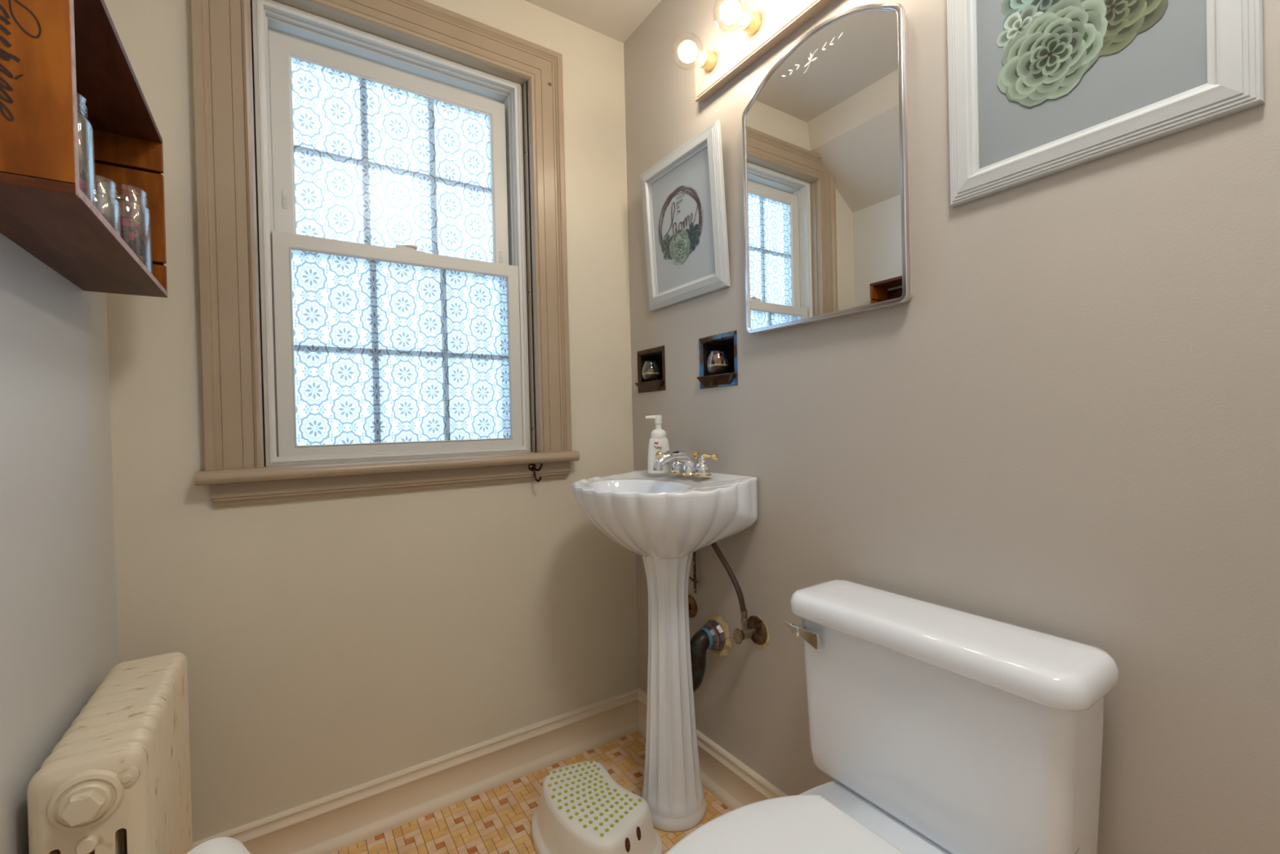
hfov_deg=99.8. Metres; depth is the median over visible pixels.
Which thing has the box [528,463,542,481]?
coat hook
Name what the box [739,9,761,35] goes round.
socket
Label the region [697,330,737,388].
soap niche
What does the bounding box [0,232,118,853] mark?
wall
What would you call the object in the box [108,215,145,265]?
dried flower
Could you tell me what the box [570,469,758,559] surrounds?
basin
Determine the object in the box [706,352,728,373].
glass bowl
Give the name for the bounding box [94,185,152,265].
mason jar
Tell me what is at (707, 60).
socket
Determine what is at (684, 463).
faucet
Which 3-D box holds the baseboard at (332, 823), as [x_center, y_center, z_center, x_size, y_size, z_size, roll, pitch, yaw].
[-0.550,1.000,1.522,1.331,0.133,0.026,-2,1,-33]
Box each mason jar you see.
[78,103,96,205]
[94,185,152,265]
[99,182,121,232]
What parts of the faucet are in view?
spout, handle, spout, knob, handle, lever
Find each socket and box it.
[697,48,716,71]
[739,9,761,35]
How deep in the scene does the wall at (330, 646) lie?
1.42 m
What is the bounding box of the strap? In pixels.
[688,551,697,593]
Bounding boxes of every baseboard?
[192,687,638,853]
[637,687,788,810]
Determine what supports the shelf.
attached to the wall at (59, 624)
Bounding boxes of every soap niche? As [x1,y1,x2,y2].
[635,345,665,393]
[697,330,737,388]
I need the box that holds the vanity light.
[671,0,834,102]
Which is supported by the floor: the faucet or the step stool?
the step stool
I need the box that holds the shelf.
[0,0,168,297]
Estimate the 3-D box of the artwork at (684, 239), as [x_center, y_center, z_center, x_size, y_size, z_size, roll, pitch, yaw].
[0.121,-0.542,1.613,0.001,0.107,0.192,-5,3,-33]
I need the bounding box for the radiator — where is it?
[26,652,192,853]
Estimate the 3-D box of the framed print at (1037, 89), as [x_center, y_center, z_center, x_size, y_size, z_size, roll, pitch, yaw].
[0.655,-0.618,0.812,0.020,0.440,0.371,-2,1,-33]
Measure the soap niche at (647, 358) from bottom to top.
0.144 m
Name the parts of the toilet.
seat lid, flush lever, bowl, tank, tank lid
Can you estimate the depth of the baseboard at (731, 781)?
1.51 m
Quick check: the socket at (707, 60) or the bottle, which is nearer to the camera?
the socket at (707, 60)
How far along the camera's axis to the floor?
1.46 m
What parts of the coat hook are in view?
plate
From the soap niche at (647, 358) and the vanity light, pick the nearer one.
the vanity light
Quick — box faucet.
[653,448,718,476]
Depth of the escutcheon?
1.62 m
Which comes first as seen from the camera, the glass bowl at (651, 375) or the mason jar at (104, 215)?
the mason jar at (104, 215)
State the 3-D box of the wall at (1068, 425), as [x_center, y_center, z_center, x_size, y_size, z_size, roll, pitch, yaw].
[0.713,-0.152,0.911,0.160,2.389,2.450,-2,1,-33]
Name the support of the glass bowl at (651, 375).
in the soap niche at (647, 358)
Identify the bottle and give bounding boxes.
[647,437,671,473]
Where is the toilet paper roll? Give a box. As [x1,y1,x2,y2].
[186,836,250,853]
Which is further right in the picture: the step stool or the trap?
the trap
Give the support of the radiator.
on the floor
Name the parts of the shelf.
engraved panel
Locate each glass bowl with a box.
[642,361,659,380]
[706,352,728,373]
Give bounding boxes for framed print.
[640,120,730,311]
[946,0,1264,207]
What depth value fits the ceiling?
1.74 m
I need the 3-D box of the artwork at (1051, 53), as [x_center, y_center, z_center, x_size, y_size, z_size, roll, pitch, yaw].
[0.660,-0.655,0.808,0.002,0.292,0.228,-2,1,-33]
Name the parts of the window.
sill, sash, vinyl frame, pane, sash, pane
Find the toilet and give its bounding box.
[665,579,1119,853]
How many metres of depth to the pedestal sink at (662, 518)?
1.42 m
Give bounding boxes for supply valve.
[711,542,769,648]
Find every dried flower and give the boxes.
[78,134,87,196]
[100,212,111,226]
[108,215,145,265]
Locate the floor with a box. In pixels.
[330,730,731,853]
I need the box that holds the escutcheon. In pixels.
[688,594,697,617]
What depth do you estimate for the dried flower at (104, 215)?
0.89 m
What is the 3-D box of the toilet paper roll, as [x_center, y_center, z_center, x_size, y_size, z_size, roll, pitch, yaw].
[-0.641,0.700,0.809,0.100,0.112,0.113,-1,1,37]
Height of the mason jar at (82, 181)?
0.215 m
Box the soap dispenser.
[645,414,671,473]
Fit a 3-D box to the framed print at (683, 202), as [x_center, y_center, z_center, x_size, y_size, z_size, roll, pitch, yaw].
[0.120,-0.600,1.602,0.042,0.440,0.373,-2,1,-33]
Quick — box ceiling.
[524,0,661,43]
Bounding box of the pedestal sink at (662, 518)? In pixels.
[570,469,758,831]
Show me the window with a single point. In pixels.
(242, 74)
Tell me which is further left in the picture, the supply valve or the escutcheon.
the escutcheon
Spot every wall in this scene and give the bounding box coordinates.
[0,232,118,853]
[103,0,639,842]
[623,0,1279,853]
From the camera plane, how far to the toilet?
0.84 m
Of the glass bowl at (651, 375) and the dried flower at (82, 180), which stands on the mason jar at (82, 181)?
the dried flower at (82, 180)
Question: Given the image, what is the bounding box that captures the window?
[189,0,579,507]
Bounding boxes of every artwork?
[661,223,701,264]
[996,0,1168,106]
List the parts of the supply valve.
handle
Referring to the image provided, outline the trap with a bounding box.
[690,613,731,693]
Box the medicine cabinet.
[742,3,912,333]
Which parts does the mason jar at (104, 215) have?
glass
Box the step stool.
[531,759,662,853]

